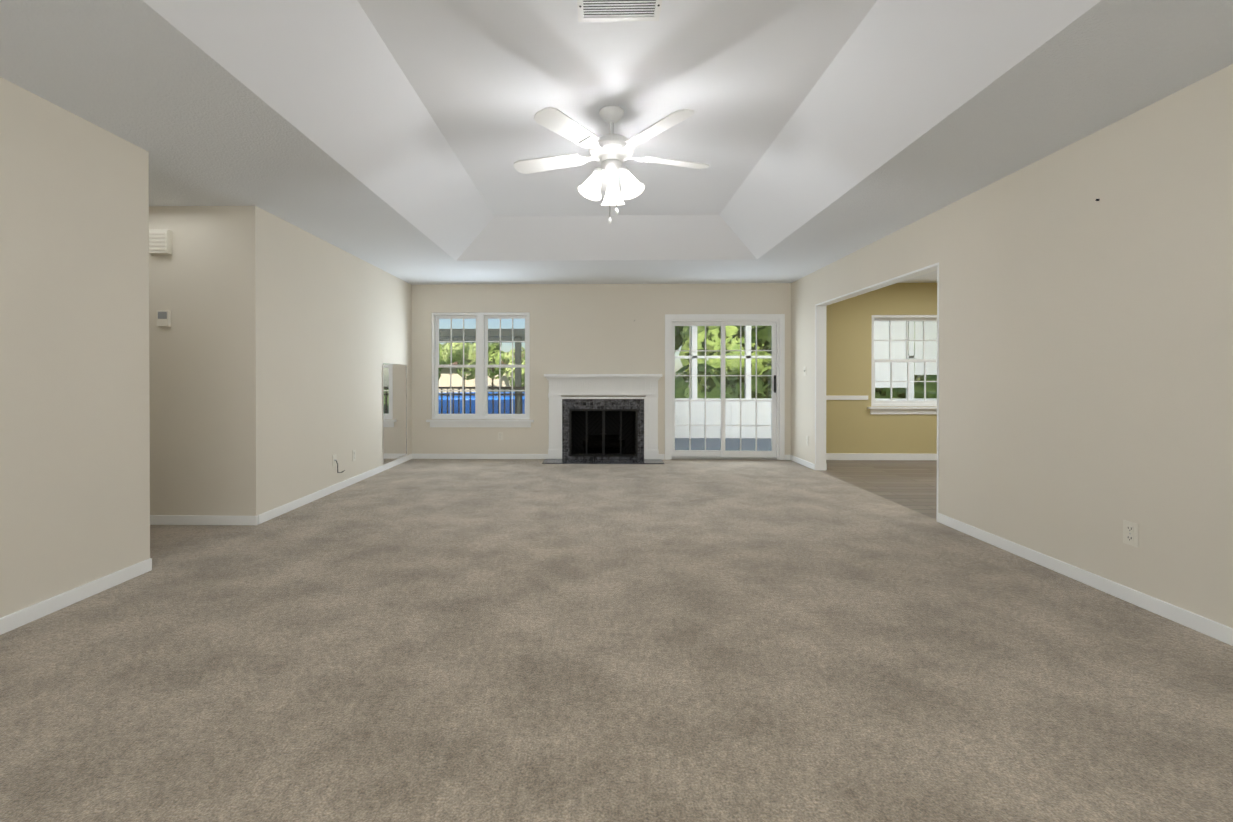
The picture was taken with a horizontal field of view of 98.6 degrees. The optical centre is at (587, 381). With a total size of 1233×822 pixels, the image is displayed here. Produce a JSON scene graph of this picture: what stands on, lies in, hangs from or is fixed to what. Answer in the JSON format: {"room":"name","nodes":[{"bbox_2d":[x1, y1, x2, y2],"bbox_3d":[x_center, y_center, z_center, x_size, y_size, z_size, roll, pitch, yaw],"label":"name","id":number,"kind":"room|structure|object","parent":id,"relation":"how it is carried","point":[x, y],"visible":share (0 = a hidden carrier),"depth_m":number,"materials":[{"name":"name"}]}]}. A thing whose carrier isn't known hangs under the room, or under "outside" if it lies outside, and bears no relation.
{"room":"living room","nodes":[
{"label":"living room","id":0,"kind":"room"},
{"bbox_2d":[149,206,240,515],"bbox_3d":[-3.370,-0.402,4.125,1.430,3.000,0.120,0,0,1],"label":"wall","id":1,"kind":"structure","parent":0,"point":[194,382],"depth_m":4.04,"materials":[{"name":"beige paint"}]},
{"bbox_2d":[149,229,171,254],"bbox_3d":[-3.264,-1.062,4.032,0.165,0.180,0.052,0,0,1],"label":"door chime","id":2,"kind":"object","parent":1,"relation":"attached to","point":[160,241],"visible":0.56,"depth_m":4.01,"materials":[{"name":"beige plastic"}]},
{"bbox_2d":[157,310,170,325],"bbox_3d":[-3.236,-0.482,4.045,0.090,0.120,0.030,0,0,1],"label":"thermostat","id":3,"kind":"object","parent":1,"relation":"attached to","point":[163,317],"visible":1,"depth_m":4.03,"materials":[{"name":"beige plastic"}]},
{"bbox_2d":[150,515,251,524],"bbox_3d":[-3.261,1.062,4.071,1.410,0.072,0.029,0,0,1],"label":"baseboard","id":4,"kind":"structure","parent":1,"relation":"attached to","point":[154,519],"depth_m":4.05,"materials":[{"name":"white wood"}]},
{"bbox_2d":[0,77,411,617],"bbox_3d":[-2.612,-0.398,3.279,0.120,3.000,8.300,0,0,1],"label":"wall","id":5,"kind":"structure","parent":0,"point":[74,378],"depth_m":2.85,"materials":[{"name":"beige paint"}]},
{"bbox_2d":[0,558,151,634],"bbox_3d":[-2.586,1.075,1.190,0.016,0.072,3.810,0,0,1],"label":"baseboard","id":6,"kind":"structure","parent":5,"relation":"attached to","point":[12,621],"depth_m":2.61,"materials":[{"name":"white wood"}]},
{"bbox_2d":[252,454,411,524],"bbox_3d":[-2.494,1.054,5.738,0.016,0.072,3.393,0,0,1],"label":"baseboard","id":7,"kind":"structure","parent":5,"relation":"attached to","point":[285,508],"depth_m":4.97,"materials":[{"name":"white wood"}]},
{"bbox_2d":[332,454,336,466],"bbox_3d":[-2.503,0.783,5.253,0.017,0.116,0.072,0,0,1],"label":"jack","id":8,"kind":"object","parent":5,"relation":"attached to","point":[334,459],"visible":1,"depth_m":5.25,"materials":[{"name":"beige plastic"}]},
{"bbox_2d":[352,449,355,460],"bbox_3d":[-2.499,0.791,5.673,0.008,0.116,0.072,0,0,1],"label":"outlet","id":9,"kind":"object","parent":5,"relation":"attached to","point":[353,455],"visible":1,"depth_m":5.66,"materials":[{"name":"beige plastic"}]},
{"bbox_2d":[383,363,406,463],"bbox_3d":[-2.474,0.388,6.826,0.011,1.229,0.794,0,0,1],"label":"wall mirror","id":10,"kind":"object","parent":5,"relation":"attached to","point":[394,411],"visible":0.96,"depth_m":6.79,"materials":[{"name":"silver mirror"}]},
{"bbox_2d":[0,459,1232,821],"bbox_3d":[-0.676,1.131,3.322,6.850,0.060,8.450,0,0,1],"label":"floor carpet","id":11,"kind":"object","parent":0,"point":[538,641],"visible":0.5,"depth_m":2.02,"materials":[{"name":"beige carpet"}]},
{"bbox_2d":[542,374,663,463],"bbox_3d":[0.214,0.490,7.392,1.605,1.185,0.871,0,0,1],"label":"fireplace","id":12,"kind":"object","parent":11,"relation":"on","point":[603,430],"visible":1,"depth_m":7.33,"materials":[{"name":"tile"},{"name":"black metal"},{"name":"white painted wood"}]},
{"bbox_2d":[0,0,1232,284],"bbox_3d":[1.284,-1.533,3.271,10.770,0.390,8.450,0,0,1],"label":"ceiling","id":13,"kind":"structure","parent":0,"point":[419,114],"depth_m":2.89,"materials":[{"name":"white paint"}]},
{"bbox_2d":[514,106,708,223],"bbox_3d":[0.150,-1.313,3.335,1.273,0.709,1.217,0,0,1],"label":"ceiling fan","id":14,"kind":"object","parent":13,"relation":"hanging from","point":[611,152],"visible":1,"depth_m":3.22,"materials":[{"name":"white"}]},
{"bbox_2d":[577,0,661,21],"bbox_3d":[0.140,-1.656,2.328,0.370,0.014,0.205,0,0,1],"label":"ceiling vent","id":15,"kind":"object","parent":13,"relation":"in","point":[614,10],"visible":0.98,"depth_m":2.36,"materials":[{"name":"white metal"}]},
{"bbox_2d":[411,283,936,458],"bbox_3d":[2.082,-0.417,7.411,9.340,3.000,0.150,0,0,1],"label":"wall","id":16,"kind":"structure","parent":0,"point":[586,329],"depth_m":7.36,"materials":[{"name":"beige paint"}]},
{"bbox_2d":[426,312,533,426],"bbox_3d":[-1.498,-0.162,7.452,1.496,1.606,0.206,0,0,1],"label":"living room window","id":17,"kind":"structure","parent":16,"relation":"in","point":[481,367],"depth_m":7.46,"materials":[{"name":"white wood"}]},
{"bbox_2d":[412,454,547,458],"bbox_3d":[-1.492,1.047,7.408,1.875,0.072,0.013,0,0,1],"label":"baseboard","id":18,"kind":"structure","parent":16,"relation":"attached to","point":[414,456],"depth_m":7.40,"materials":[{"name":"white wood"}]},
{"bbox_2d":[665,314,784,459],"bbox_3d":[1.897,0.076,7.405,1.646,2.013,0.166,0,0,1],"label":"sliding patio door","id":19,"kind":"structure","parent":16,"relation":"in","point":[776,322],"depth_m":7.38,"materials":[{"name":"white"}]},
{"bbox_2d":[826,453,936,459],"bbox_3d":[4.782,1.037,7.280,3.696,0.092,0.016,0,0,1],"label":"baseboard","id":20,"kind":"structure","parent":16,"relation":"attached to","point":[829,456],"depth_m":7.29,"materials":[{"name":"white wood"}]},
{"bbox_2d":[867,315,936,413],"bbox_3d":[4.681,-0.232,7.327,1.656,1.366,0.206,0,0,1],"label":"dining room window","id":21,"kind":"structure","parent":16,"relation":"in","point":[891,402],"depth_m":7.34,"materials":[{"name":"white wood"}]},
{"bbox_2d":[818,460,936,519],"bbox_3d":[4.749,1.123,5.229,3.920,0.060,4.420,0,0,1],"label":"floor","id":22,"kind":"structure","parent":0,"point":[911,484],"depth_m":5.95,"materials":[{"name":"beige wood"}]},
{"bbox_2d":[791,64,1232,627],"bbox_3d":[2.788,-0.398,3.231,0.120,3.000,8.180,0,0,1],"label":"wall","id":23,"kind":"structure","parent":0,"point":[1085,374],"depth_m":2.83,"materials":[{"name":"beige paint"}]},
{"bbox_2d":[788,455,814,469],"bbox_3d":[2.792,1.049,6.913,0.020,0.072,0.830,0,0,1],"label":"baseboard","id":24,"kind":"structure","parent":23,"relation":"attached to","point":[790,457],"depth_m":6.90,"materials":[{"name":"white wood"}]},
{"bbox_2d":[815,262,938,512],"bbox_3d":[2.830,0.078,5.317,0.126,2.029,2.348,0,0,1],"label":"trim","id":25,"kind":"structure","parent":23,"relation":"attached to","point":[820,387],"depth_m":6.47,"materials":[{"name":"white wood"}]},
{"bbox_2d":[937,513,1232,645],"bbox_3d":[2.689,1.073,1.664,0.016,0.072,4.970,0,0,1],"label":"baseboard","id":26,"kind":"structure","parent":23,"relation":"attached to","point":[1169,611],"depth_m":2.76,"materials":[{"name":"white wood"}]},
{"bbox_2d":[1123,520,1138,546],"bbox_3d":[2.712,0.760,2.647,0.008,0.116,0.072,0,0,1],"label":"outlet","id":27,"kind":"object","parent":23,"relation":"attached to","point":[1130,533],"visible":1,"depth_m":2.64,"materials":[{"name":"beige plastic"}]},
{"label":"outside","id":28,"kind":"structure","parent":0,"visible":0},
{"bbox_2d":[675,387,770,397],"bbox_3d":[0.583,1.307,34.830,120.000,0.100,110.000,0,0,1],"label":"ground","id":29,"kind":"structure","parent":28,"point":[687,391],"depth_m":52.01,"materials":[{"name":"green plant"}]},
{"bbox_2d":[439,353,523,392],"bbox_3d":[-9.744,-0.583,43.530,13.800,3.600,5.800,0,0,1],"label":"house","id":30,"kind":"structure","parent":29,"relation":"on","point":[442,383],"depth_m":41.04,"materials":[{"name":"grey"}]},
{"bbox_2d":[439,321,936,397],"bbox_3d":[-2.375,-3.909,27.704,44.392,11.001,19.061,0,0,43],"label":"treeline","id":31,"kind":"object","parent":29,"relation":"on","point":[685,367],"depth_m":12.48,"materials":[{"name":"green plant"}]},
{"bbox_2d":[675,321,936,450],"bbox_3d":[4.141,-0.065,9.051,6.650,2.880,3.190,0,0,1],"label":"sunroom","id":32,"kind":"structure","parent":29,"relation":"on","point":[749,418],"depth_m":10.23,"materials":[{"name":"white"}]},
{"bbox_3d":[-3.921,1.265,13.520,9.850,0.180,11.790,0,0,1],"label":"deck","id":33,"kind":"object","parent":29,"relation":"on","visible":0},
{"bbox_2d":[439,387,524,413],"bbox_3d":[-3.863,0.605,10.210,9.160,1.170,0.060,0,0,1],"label":"fence","id":34,"kind":"object","parent":33,"relation":"on","point":[459,394],"depth_m":10.16,"materials":[{"name":"black metal"}]},
{"bbox_2d":[439,329,524,413],"bbox_3d":[-4.083,0.053,11.688,6.600,2.260,1.750,0,0,1],"label":"pergola","id":35,"kind":"object","parent":33,"relation":"on","point":[471,332],"depth_m":10.78,"materials":[{"name":"grey"}]},
{"bbox_2d":[439,392,524,413],"bbox_3d":[-3.000,0.754,15.795,5.900,0.820,5.900,0,0,1],"label":"pool","id":36,"kind":"object","parent":33,"relation":"on","point":[467,399],"depth_m":12.97,"materials":[{"name":"blue liquid"}]},
{"bbox_3d":[4.797,-0.407,5.146,3.820,3.000,4.270,0,0,1],"label":"wall","id":37,"kind":"structure","parent":0,"visible":0},
{"bbox_2d":[826,396,867,399],"bbox_3d":[3.397,0.223,7.302,0.926,0.060,0.020,0,0,1],"label":"trim","id":38,"kind":"structure","parent":37,"relation":"attached to","point":[846,397],"depth_m":7.28,"materials":[{"name":"white wood"}]}
]}

